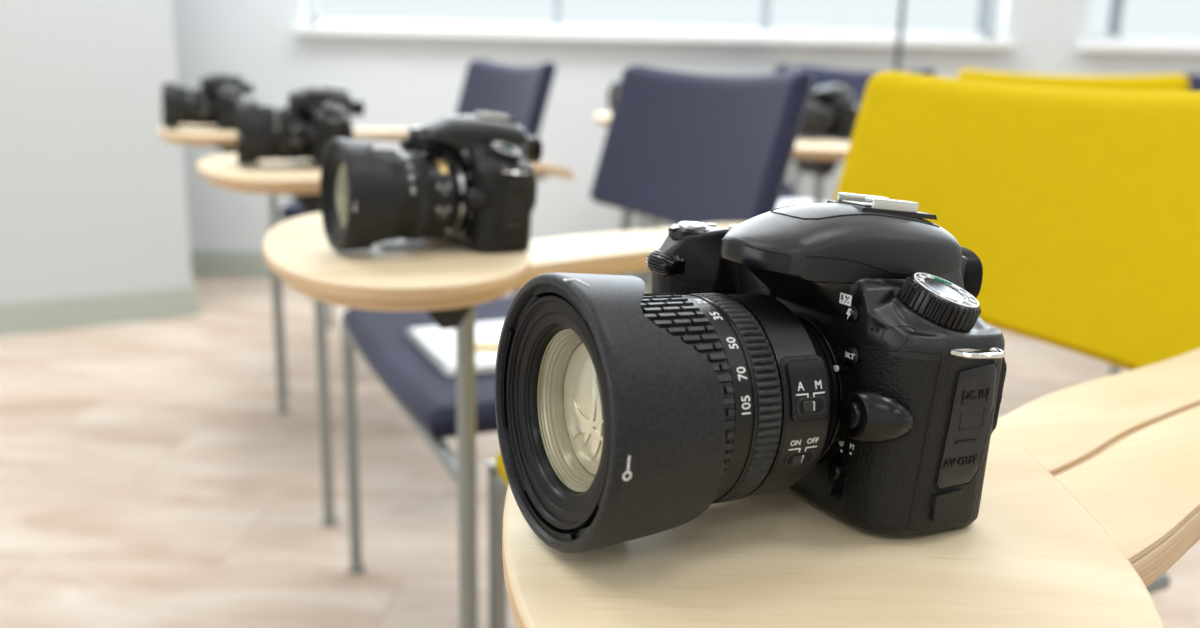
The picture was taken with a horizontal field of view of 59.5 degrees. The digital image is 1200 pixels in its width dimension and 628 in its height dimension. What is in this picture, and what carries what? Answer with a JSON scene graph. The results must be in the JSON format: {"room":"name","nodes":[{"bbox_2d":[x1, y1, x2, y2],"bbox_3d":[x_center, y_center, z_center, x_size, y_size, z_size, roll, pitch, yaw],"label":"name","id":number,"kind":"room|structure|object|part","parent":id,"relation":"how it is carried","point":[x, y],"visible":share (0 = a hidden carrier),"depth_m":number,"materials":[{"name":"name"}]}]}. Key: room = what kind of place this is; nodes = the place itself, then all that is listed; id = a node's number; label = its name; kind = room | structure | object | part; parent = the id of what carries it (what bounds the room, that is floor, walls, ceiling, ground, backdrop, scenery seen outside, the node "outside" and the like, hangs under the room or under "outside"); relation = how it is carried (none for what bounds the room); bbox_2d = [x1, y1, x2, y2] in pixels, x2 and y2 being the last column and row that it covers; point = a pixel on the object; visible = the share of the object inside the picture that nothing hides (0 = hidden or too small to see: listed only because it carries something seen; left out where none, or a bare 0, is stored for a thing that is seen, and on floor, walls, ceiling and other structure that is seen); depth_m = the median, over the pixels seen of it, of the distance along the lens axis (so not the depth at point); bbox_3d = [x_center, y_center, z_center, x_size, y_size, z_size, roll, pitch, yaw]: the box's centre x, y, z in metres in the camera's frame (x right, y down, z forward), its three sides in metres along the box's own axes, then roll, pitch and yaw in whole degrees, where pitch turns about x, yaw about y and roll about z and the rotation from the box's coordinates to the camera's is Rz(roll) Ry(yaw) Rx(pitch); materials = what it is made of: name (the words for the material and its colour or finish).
{"room":"classroom","nodes":[
{"label":"classroom","id":0,"kind":"room"},
{"bbox_2d":[0,0,192,302],"bbox_3d":[-3.019,-1.334,2.885,3.267,2.750,1.600,-7,16,-31],"label":"wall","id":1,"kind":"structure","parent":0,"point":[93,199],"depth_m":3.09,"materials":[{"name":"grey paint"}]},
{"bbox_2d":[0,286,199,335],"bbox_3d":[-2.647,0.129,2.521,3.214,0.096,0.014,-7,16,-31],"label":"baseboard","id":2,"kind":"structure","parent":1,"relation":"attached to","point":[61,313],"depth_m":3.19,"materials":[{"name":"grey paint"}]},
{"bbox_2d":[0,276,1199,627],"bbox_3d":[0.588,0.579,1.374,9.200,0.100,8.400,1,14,0],"label":"floor","id":3,"kind":"structure","parent":0,"point":[152,476],"depth_m":2.06,"materials":[{"name":"wood"}]},
{"bbox_2d":[158,58,490,393],"bbox_3d":[-0.630,-0.231,2.652,0.705,0.816,1.049,0,14,-4],"label":"chair","id":4,"kind":"object","parent":3,"relation":"on","point":[192,135],"visible":0.09,"depth_m":2.41,"materials":[{"name":"brown wood"}]},
{"bbox_2d":[162,73,253,130],"bbox_3d":[-0.830,-0.452,2.227,0.185,0.118,0.133,-3,15,-18],"label":"camera","id":5,"kind":"object","parent":4,"relation":"on","point":[215,103],"visible":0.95,"depth_m":2.19,"materials":[{"name":"black plastic"}]},
{"bbox_2d":[162,82,184,127],"bbox_3d":[-0.896,-0.438,2.204,0.045,0.094,0.094,-3,15,-18],"label":"hood","id":6,"kind":"object","parent":5,"relation":"attached to","point":[173,97],"depth_m":2.17,"materials":[{"name":"black plastic"}]},
{"bbox_3d":[-0.827,-0.430,2.194,0.019,0.044,0.009,0,13,-19],"label":"switch panel","id":7,"kind":"part","parent":5,"relation":"part of","materials":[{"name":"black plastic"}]},
{"bbox_2d":[200,98,207,107],"bbox_3d":[-0.826,-0.441,2.190,0.015,0.020,0.008,0,13,-19],"label":"switch plate","id":8,"kind":"object","parent":5,"relation":"attached to","point":[203,101],"depth_m":2.19,"materials":[{"name":"black plastic"}]},
{"bbox_3d":[-0.779,-0.115,2.532,0.019,0.625,0.019,0,14,-4],"label":"leg","id":9,"kind":"part","parent":4,"relation":"part of","materials":[{"name":"grey paint"}]},
{"bbox_3d":[-0.589,-0.313,2.871,0.463,0.032,0.530,0,14,-4],"label":"seat","id":10,"kind":"part","parent":4,"relation":"part of","materials":[{"name":"blue fabric"}]},
{"bbox_3d":[-0.823,-0.168,3.183,0.019,0.417,0.019,0,14,-4],"label":"leg","id":11,"kind":"part","parent":4,"relation":"part of","materials":[{"name":"grey paint"}]},
{"bbox_3d":[-0.553,-0.409,2.476,0.548,0.042,0.127,-3,14,-17],"label":"armrest","id":12,"kind":"part","parent":4,"relation":"part of","materials":[{"name":"brown wood"}]},
{"bbox_2d":[197,59,572,526],"bbox_3d":[-0.393,-0.065,1.996,0.695,0.815,1.006,-5,15,-23],"label":"chair","id":13,"kind":"object","parent":3,"relation":"on","point":[521,93],"visible":0.23,"depth_m":1.88,"materials":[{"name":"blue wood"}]},
{"bbox_3d":[-0.741,0.022,2.414,0.019,0.417,0.019,-5,15,-23],"label":"leg","id":14,"kind":"part","parent":13,"relation":"part of","materials":[{"name":"grey paint"}]},
{"bbox_2d":[237,85,363,166],"bbox_3d":[-0.446,-0.281,1.561,0.185,0.118,0.133,-3,15,-18],"label":"camera","id":15,"kind":"object","parent":13,"relation":"on","point":[313,117],"visible":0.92,"depth_m":1.52,"materials":[{"name":"black plastic"}]},
{"bbox_2d":[237,99,268,163],"bbox_3d":[-0.511,-0.267,1.539,0.045,0.094,0.094,-3,15,-18],"label":"hood","id":16,"kind":"object","parent":15,"relation":"attached to","point":[252,121],"depth_m":1.50,"materials":[{"name":"black plastic"}]},
{"bbox_2d":[290,121,300,134],"bbox_3d":[-0.442,-0.270,1.524,0.015,0.020,0.008,0,13,-19],"label":"switch plate","id":17,"kind":"object","parent":15,"relation":"attached to","point":[295,126],"depth_m":1.52,"materials":[{"name":"black plastic"}]},
{"bbox_3d":[-0.443,-0.259,1.528,0.019,0.044,0.009,0,13,-19],"label":"switch panel","id":18,"kind":"part","parent":15,"relation":"part of","materials":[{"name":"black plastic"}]},
{"bbox_3d":[-0.394,-0.335,1.554,0.023,0.005,0.005,0,13,-19],"label":"shoe rail","id":19,"kind":"part","parent":15,"relation":"part of","materials":[{"name":"silver metal"}]},
{"bbox_3d":[-0.481,0.067,1.815,0.019,0.625,0.019,-5,15,-23],"label":"leg","id":20,"kind":"part","parent":13,"relation":"part of","materials":[{"name":"grey paint"}]},
{"bbox_3d":[-0.214,-0.431,2.258,0.106,0.224,0.518,-5,15,-23],"label":"backrest","id":21,"kind":"part","parent":13,"relation":"part of","materials":[{"name":"blue fabric"}]},
{"bbox_3d":[-0.269,-0.243,1.819,0.548,0.042,0.127,-9,17,-36],"label":"armrest","id":22,"kind":"part","parent":13,"relation":"part of","materials":[{"name":"brown wood"}]},
{"bbox_2d":[263,65,814,627],"bbox_3d":[-0.072,0.107,1.317,0.676,0.816,0.889,-4,15,-21],"label":"chair","id":23,"kind":"object","parent":3,"relation":"on","point":[679,146],"visible":0.58,"depth_m":1.28,"materials":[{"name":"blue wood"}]},
{"bbox_3d":[-0.395,0.211,1.671,0.019,0.417,0.019,-5,15,-23],"label":"leg","id":24,"kind":"part","parent":23,"relation":"part of","materials":[{"name":"grey paint"}]},
{"bbox_3d":[-0.070,0.081,1.421,0.437,0.017,0.646,-5,15,-23],"label":"seat frame","id":25,"kind":"part","parent":23,"relation":"part of","materials":[{"name":"grey paint"}]},
{"bbox_2d":[377,239,428,249],"bbox_3d":[-0.175,-0.062,0.931,0.040,0.003,0.026,-6,16,-28],"label":"paper card","id":26,"kind":"object","parent":23,"relation":"on","point":[399,244],"visible":0.87,"depth_m":0.93,"materials":[{"name":"white paper"}]},
{"bbox_3d":[-0.083,0.045,1.450,0.463,0.032,0.530,-5,15,-23],"label":"seat","id":27,"kind":"part","parent":23,"relation":"part of","materials":[{"name":"blue fabric"}]},
{"bbox_2d":[320,111,542,251],"bbox_3d":[-0.143,-0.118,0.921,0.188,0.118,0.133,-6,16,-28],"label":"camera","id":28,"kind":"object","parent":23,"relation":"on","point":[468,180],"visible":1,"depth_m":0.89,"materials":[{"name":"black plastic"}]},
{"bbox_3d":[-0.217,-0.100,0.881,0.006,0.056,0.056,-3,14,-29],"label":"glass","id":29,"kind":"part","parent":28,"relation":"part of","materials":[{"name":"clear glass"}]},
{"bbox_2d":[320,138,400,250],"bbox_3d":[-0.205,-0.101,0.888,0.046,0.094,0.094,-6,16,-28],"label":"hood","id":30,"kind":"object","parent":28,"relation":"attached to","point":[360,185],"depth_m":0.86,"materials":[{"name":"black plastic"}]},
{"bbox_2d":[408,128,419,132],"bbox_3d":[-0.165,-0.167,0.957,0.020,0.005,0.019,-3,14,-29],"label":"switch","id":31,"kind":"object","parent":28,"relation":"attached to","point":[411,130],"depth_m":0.95,"materials":[{"name":"silver metal"}]},
{"bbox_3d":[-0.134,-0.096,0.889,0.020,0.044,0.009,-3,14,-29],"label":"switch panel","id":32,"kind":"part","parent":28,"relation":"part of","materials":[{"name":"black plastic"}]},
{"bbox_2d":[434,175,452,198],"bbox_3d":[-0.132,-0.107,0.886,0.016,0.020,0.008,-3,14,-29],"label":"switch plate","id":33,"kind":"object","parent":28,"relation":"attached to","point":[443,184],"depth_m":0.88,"materials":[{"name":"black plastic"}]},
{"bbox_3d":[-0.116,-0.072,0.911,0.004,0.014,0.007,-3,14,-29],"label":"focus selector lever","id":34,"kind":"part","parent":28,"relation":"part of","materials":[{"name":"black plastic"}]},
{"bbox_3d":[-0.092,-0.174,0.923,0.023,0.005,0.005,-3,14,-29],"label":"shoe rail","id":35,"kind":"part","parent":28,"relation":"part of","materials":[{"name":"silver metal"}]},
{"bbox_2d":[403,320,504,375],"bbox_3d":[-0.087,0.034,1.401,0.310,0.013,0.211,-5,15,-23],"label":"spiral notebook","id":36,"kind":"object","parent":23,"relation":"on","point":[438,345],"visible":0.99,"depth_m":1.36,"materials":[{"name":"white paper"}]},
{"bbox_2d":[455,344,498,349],"bbox_3d":[-0.098,0.041,1.343,0.174,0.007,0.007,-1,14,-8],"label":"pencil","id":37,"kind":"object","parent":36,"relation":"on","point":[478,346],"visible":0.1,"depth_m":1.33,"materials":[{"name":"yellow paint"}]},
{"bbox_3d":[-0.135,0.256,1.072,0.019,0.625,0.019,-5,15,-23],"label":"leg","id":38,"kind":"part","parent":23,"relation":"part of","materials":[{"name":"grey paint"}]},
{"bbox_3d":[0.073,-0.056,1.087,0.548,0.042,0.127,-9,17,-36],"label":"armrest","id":39,"kind":"part","parent":23,"relation":"part of","materials":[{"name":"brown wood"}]},
{"bbox_3d":[0.033,0.105,1.771,0.041,0.594,0.019,-5,15,-23],"label":"leg","id":40,"kind":"part","parent":23,"relation":"part of","materials":[{"name":"grey paint"}]},
{"bbox_3d":[0.132,-0.242,1.515,0.106,0.224,0.518,-5,15,-23],"label":"backrest","id":41,"kind":"part","parent":23,"relation":"part of","materials":[{"name":"blue fabric"}]},
{"bbox_2d":[593,64,811,292],"bbox_3d":[0.322,-0.396,3.405,0.700,0.816,0.861,1,14,-1],"label":"chair","id":42,"kind":"object","parent":3,"relation":"on","point":[602,118],"visible":0.11,"depth_m":3.28,"materials":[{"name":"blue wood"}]},
{"bbox_2d":[608,82,619,112],"bbox_3d":[0.123,-0.652,3.128,0.185,0.118,0.133,-5,15,-24],"label":"camera","id":43,"kind":"object","parent":42,"relation":"on","point":[613,90],"visible":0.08,"depth_m":3.12,"materials":[{"name":"black plastic"}]},
{"bbox_3d":[0.154,-0.312,3.854,0.019,0.417,0.019,1,14,-1],"label":"leg","id":44,"kind":"part","parent":42,"relation":"part of","materials":[{"name":"grey paint"}]},
{"bbox_3d":[0.164,-0.259,3.202,0.019,0.625,0.019,1,14,-1],"label":"leg","id":45,"kind":"part","parent":42,"relation":"part of","materials":[{"name":"grey paint"}]},
{"bbox_3d":[0.373,-0.454,3.530,0.463,0.032,0.530,1,14,-1],"label":"seat","id":46,"kind":"part","parent":42,"relation":"part of","materials":[{"name":"blue fabric"}]},
{"bbox_3d":[0.623,-0.719,3.506,0.106,0.224,0.518,1,14,-1],"label":"backrest","id":47,"kind":"part","parent":42,"relation":"part of","materials":[{"name":"blue fabric"}]},
{"bbox_2d":[651,65,935,292],"bbox_3d":[0.502,-0.197,2.609,0.700,0.816,0.861,-7,16,-29],"label":"chair","id":48,"kind":"object","parent":3,"relation":"on","point":[819,156],"visible":0.13,"depth_m":2.59,"materials":[{"name":"brown wood"}]},
{"bbox_3d":[0.153,-0.086,2.928,0.019,0.417,0.019,-7,16,-29],"label":"leg","id":49,"kind":"part","parent":48,"relation":"part of","materials":[{"name":"grey paint"}]},
{"bbox_3d":[0.565,-0.203,3.072,0.041,0.594,0.019,-7,16,-29],"label":"leg","id":50,"kind":"part","parent":48,"relation":"part of","materials":[{"name":"grey paint"}]},
{"bbox_2d":[777,199,824,207],"bbox_3d":[0.480,-0.274,2.706,0.310,0.013,0.211,-7,16,-29],"label":"spiral notebook","id":51,"kind":"object","parent":48,"relation":"on","point":[782,203],"visible":0.02,"depth_m":2.79,"materials":[{"name":"white paper"}]},
{"bbox_3d":[0.482,-0.259,2.741,0.463,0.032,0.530,-7,16,-29],"label":"seat","id":52,"kind":"part","parent":48,"relation":"part of","materials":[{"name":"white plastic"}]},
{"bbox_3d":[0.475,-0.047,2.360,0.019,0.625,0.019,-7,16,-29],"label":"leg","id":53,"kind":"part","parent":48,"relation":"part of","materials":[{"name":"grey paint"}]},
{"bbox_2d":[798,84,859,137],"bbox_3d":[0.492,-0.454,2.348,0.185,0.118,0.133,-8,17,-34],"label":"camera","id":54,"kind":"object","parent":48,"relation":"on","point":[831,111],"visible":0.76,"depth_m":2.32,"materials":[{"name":"black plastic"}]},
{"bbox_2d":[798,100,819,136],"bbox_3d":[0.436,-0.436,2.309,0.045,0.094,0.094,-8,17,-34],"label":"hood","id":55,"kind":"object","parent":54,"relation":"attached to","point":[810,124],"depth_m":2.28,"materials":[{"name":"black plastic"}]},
{"bbox_3d":[0.505,-0.432,2.317,0.019,0.044,0.009,-5,15,-35],"label":"switch panel","id":56,"kind":"part","parent":54,"relation":"part of","materials":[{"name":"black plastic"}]},
{"bbox_2d":[827,108,832,117],"bbox_3d":[0.506,-0.443,2.313,0.015,0.020,0.008,-5,15,-35],"label":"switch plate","id":57,"kind":"object","parent":54,"relation":"attached to","point":[829,110],"depth_m":2.31,"materials":[{"name":"black plastic"}]},
{"bbox_3d":[0.681,-0.551,2.826,0.106,0.224,0.518,-7,16,-29],"label":"backrest","id":58,"kind":"part","parent":48,"relation":"part of","materials":[{"name":"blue fabric"}]},
{"bbox_2d":[488,71,1199,627],"bbox_3d":[0.171,0.243,0.777,0.727,0.819,0.815,-6,15,-26],"label":"chair","id":59,"kind":"object","parent":3,"relation":"on","point":[1079,208],"visible":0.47,"depth_m":0.53,"materials":[{"name":"yellow fabric"}]},
{"bbox_3d":[-0.108,0.353,1.116,0.019,0.417,0.019,-6,15,-26],"label":"leg","id":60,"kind":"part","parent":59,"relation":"part of","materials":[{"name":"grey paint"}]},
{"bbox_3d":[0.161,0.168,0.971,0.426,0.032,0.371,-6,15,-26],"label":"seat","id":61,"kind":"part","parent":59,"relation":"part of","materials":[{"name":"yellow fabric"}]},
{"bbox_2d":[495,192,1006,552],"bbox_3d":[0.060,0.015,0.396,0.185,0.118,0.133,-6,16,-28],"label":"camera","id":62,"kind":"object","parent":59,"relation":"on","point":[840,354],"visible":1,"depth_m":0.36,"materials":[{"name":"black plastic"}]},
{"bbox_2d":[495,273,725,552],"bbox_3d":[0.000,0.032,0.363,0.045,0.094,0.094,-6,16,-28],"label":"hood","id":63,"kind":"object","parent":62,"relation":"attached to","point":[610,395],"depth_m":0.34,"materials":[{"name":"black plastic"}]},
{"bbox_2d":[668,224,711,238],"bbox_3d":[0.037,-0.034,0.430,0.020,0.005,0.019,-3,14,-29],"label":"switch","id":64,"kind":"object","parent":62,"relation":"attached to","point":[675,231],"depth_m":0.42,"materials":[{"name":"silver metal"}]},
{"bbox_3d":[0.068,0.050,0.363,0.004,0.004,0.003,-3,14,-29],"label":"switch knob","id":65,"kind":"part","parent":62,"relation":"part of","materials":[{"name":"black plastic"}]},
{"bbox_3d":[0.069,0.037,0.363,0.019,0.044,0.009,-3,14,-29],"label":"switch panel","id":66,"kind":"part","parent":62,"relation":"part of","materials":[{"name":"black plastic"}]},
{"bbox_2d":[786,359,826,421],"bbox_3d":[0.070,0.026,0.360,0.015,0.020,0.008,-3,14,-29],"label":"switch plate","id":67,"kind":"object","parent":62,"relation":"attached to","point":[806,379],"depth_m":0.36,"materials":[{"name":"black plastic"}]},
{"bbox_3d":[0.070,0.031,0.357,0.004,0.004,0.003,-3,14,-29],"label":"switch knob","id":68,"kind":"part","parent":62,"relation":"part of","materials":[{"name":"black plastic"}]},
{"bbox_3d":[0.086,0.061,0.384,0.004,0.014,0.007,-3,14,-29],"label":"focus selector lever","id":69,"kind":"part","parent":62,"relation":"part of","materials":[{"name":"black plastic"}]},
{"bbox_3d":[0.087,0.060,0.386,0.001,0.017,0.008,-3,14,-29],"label":"focus selector plate","id":70,"kind":"part","parent":62,"relation":"part of","materials":[{"name":"black plastic"}]},
{"bbox_3d":[0.106,-0.042,0.404,0.024,0.002,0.013,-3,14,-29],"label":"shoe plate","id":71,"kind":"part","parent":62,"relation":"part of","materials":[{"name":"silver metal"}]},
{"bbox_3d":[0.103,-0.045,0.410,0.023,0.005,0.005,-3,14,-29],"label":"shoe rail","id":72,"kind":"part","parent":62,"relation":"part of","materials":[{"name":"silver metal"}]},
{"bbox_3d":[0.110,-0.041,0.397,0.023,0.005,0.005,-3,14,-29],"label":"shoe rail","id":73,"kind":"part","parent":62,"relation":"part of","materials":[{"name":"silver metal"}]},
{"bbox_3d":[0.228,0.218,0.883,0.437,0.017,0.646,-6,15,-26],"label":"seat frame","id":74,"kind":"part","parent":59,"relation":"part of","materials":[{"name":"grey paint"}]},
{"bbox_3d":[0.392,-0.094,0.922,0.106,0.224,0.518,-6,15,-26],"label":"backrest","id":75,"kind":"part","parent":59,"relation":"part of","materials":[{"name":"yellow fabric"}]},
{"bbox_3d":[0.359,0.067,0.610,0.548,0.042,0.127,-10,18,-39],"label":"armrest","id":76,"kind":"part","parent":59,"relation":"part of","materials":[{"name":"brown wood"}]},
{"bbox_2d":[894,0,905,70],"bbox_3d":[0.996,-0.934,3.369,0.459,1.894,0.427,1,14,0],"label":"stand","id":77,"kind":"object","parent":3,"relation":"on","point":[902,2],"visible":0.06,"depth_m":3.42,"materials":[{"name":"grey metal"}]},
{"bbox_2d":[957,69,1189,375],"bbox_3d":[1.180,-0.107,2.300,0.861,0.816,0.700,6,15,20],"label":"chair","id":78,"kind":"object","parent":3,"relation":"on","point":[1167,82],"visible":0.03,"depth_m":2.54,"materials":[{"name":"yellow fabric"}]},
{"bbox_3d":[1.132,-0.476,2.558,0.518,0.224,0.106,6,15,20],"label":"backrest","id":79,"kind":"part","parent":78,"relation":"part of","materials":[{"name":"yellow fabric"}]},
{"bbox_3d":[1.292,-0.066,2.574,0.019,0.594,0.041,6,15,20],"label":"leg","id":80,"kind":"part","parent":78,"relation":"part of","materials":[{"name":"grey paint"}]},
{"bbox_2d":[1184,73,1199,90],"bbox_3d":[1.710,-0.244,2.905,0.700,0.816,0.861,-5,15,-23],"label":"chair","id":81,"kind":"object","parent":3,"relation":"on","point":[1194,85],"visible":0.02,"depth_m":3.27,"materials":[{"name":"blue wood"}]},
{"bbox_2d":[172,0,1199,251],"bbox_3d":[0.631,-1.464,3.726,9.200,2.750,0.220,1,14,0],"label":"wall","id":82,"kind":"structure","parent":0,"point":[401,82],"depth_m":3.76,"materials":[{"name":"white paint"}]},
{"bbox_2d":[190,250,648,284],"bbox_3d":[0.603,-0.146,3.928,8.600,0.094,0.014,1,14,0],"label":"baseboard","id":83,"kind":"structure","parent":82,"relation":"attached to","point":[203,263],"depth_m":3.92,"materials":[{"name":"grey paint"}]},
{"bbox_2d":[312,0,995,37],"bbox_3d":[0.206,-1.732,3.703,2.490,1.435,0.070,1,14,0],"label":"window","id":84,"kind":"structure","parent":82,"relation":"in","point":[986,9],"depth_m":3.85,"materials":[{"name":"white"}]},
{"bbox_2d":[293,24,1015,49],"bbox_3d":[0.191,-0.997,3.785,2.540,0.038,0.210,1,14,0],"label":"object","id":85,"kind":"structure","parent":82,"relation":"attached to","point":[298,29],"depth_m":3.68,"materials":[{"name":"white"}]},
{"bbox_2d":[1077,40,1199,53],"bbox_3d":[2.870,-0.941,3.785,2.350,0.038,0.210,1,14,0],"label":"trim","id":86,"kind":"structure","parent":82,"relation":"attached to","point":[1082,45],"depth_m":3.68,"materials":[{"name":"white"}]},
{"bbox_2d":[1085,0,1199,42],"bbox_3d":[2.886,-1.676,3.703,2.300,1.435,0.070,1,14,0],"label":"window","id":87,"kind":"structure","parent":82,"relation":"in","point":[1117,6],"depth_m":3.85,"materials":[{"name":"white"}]}
]}

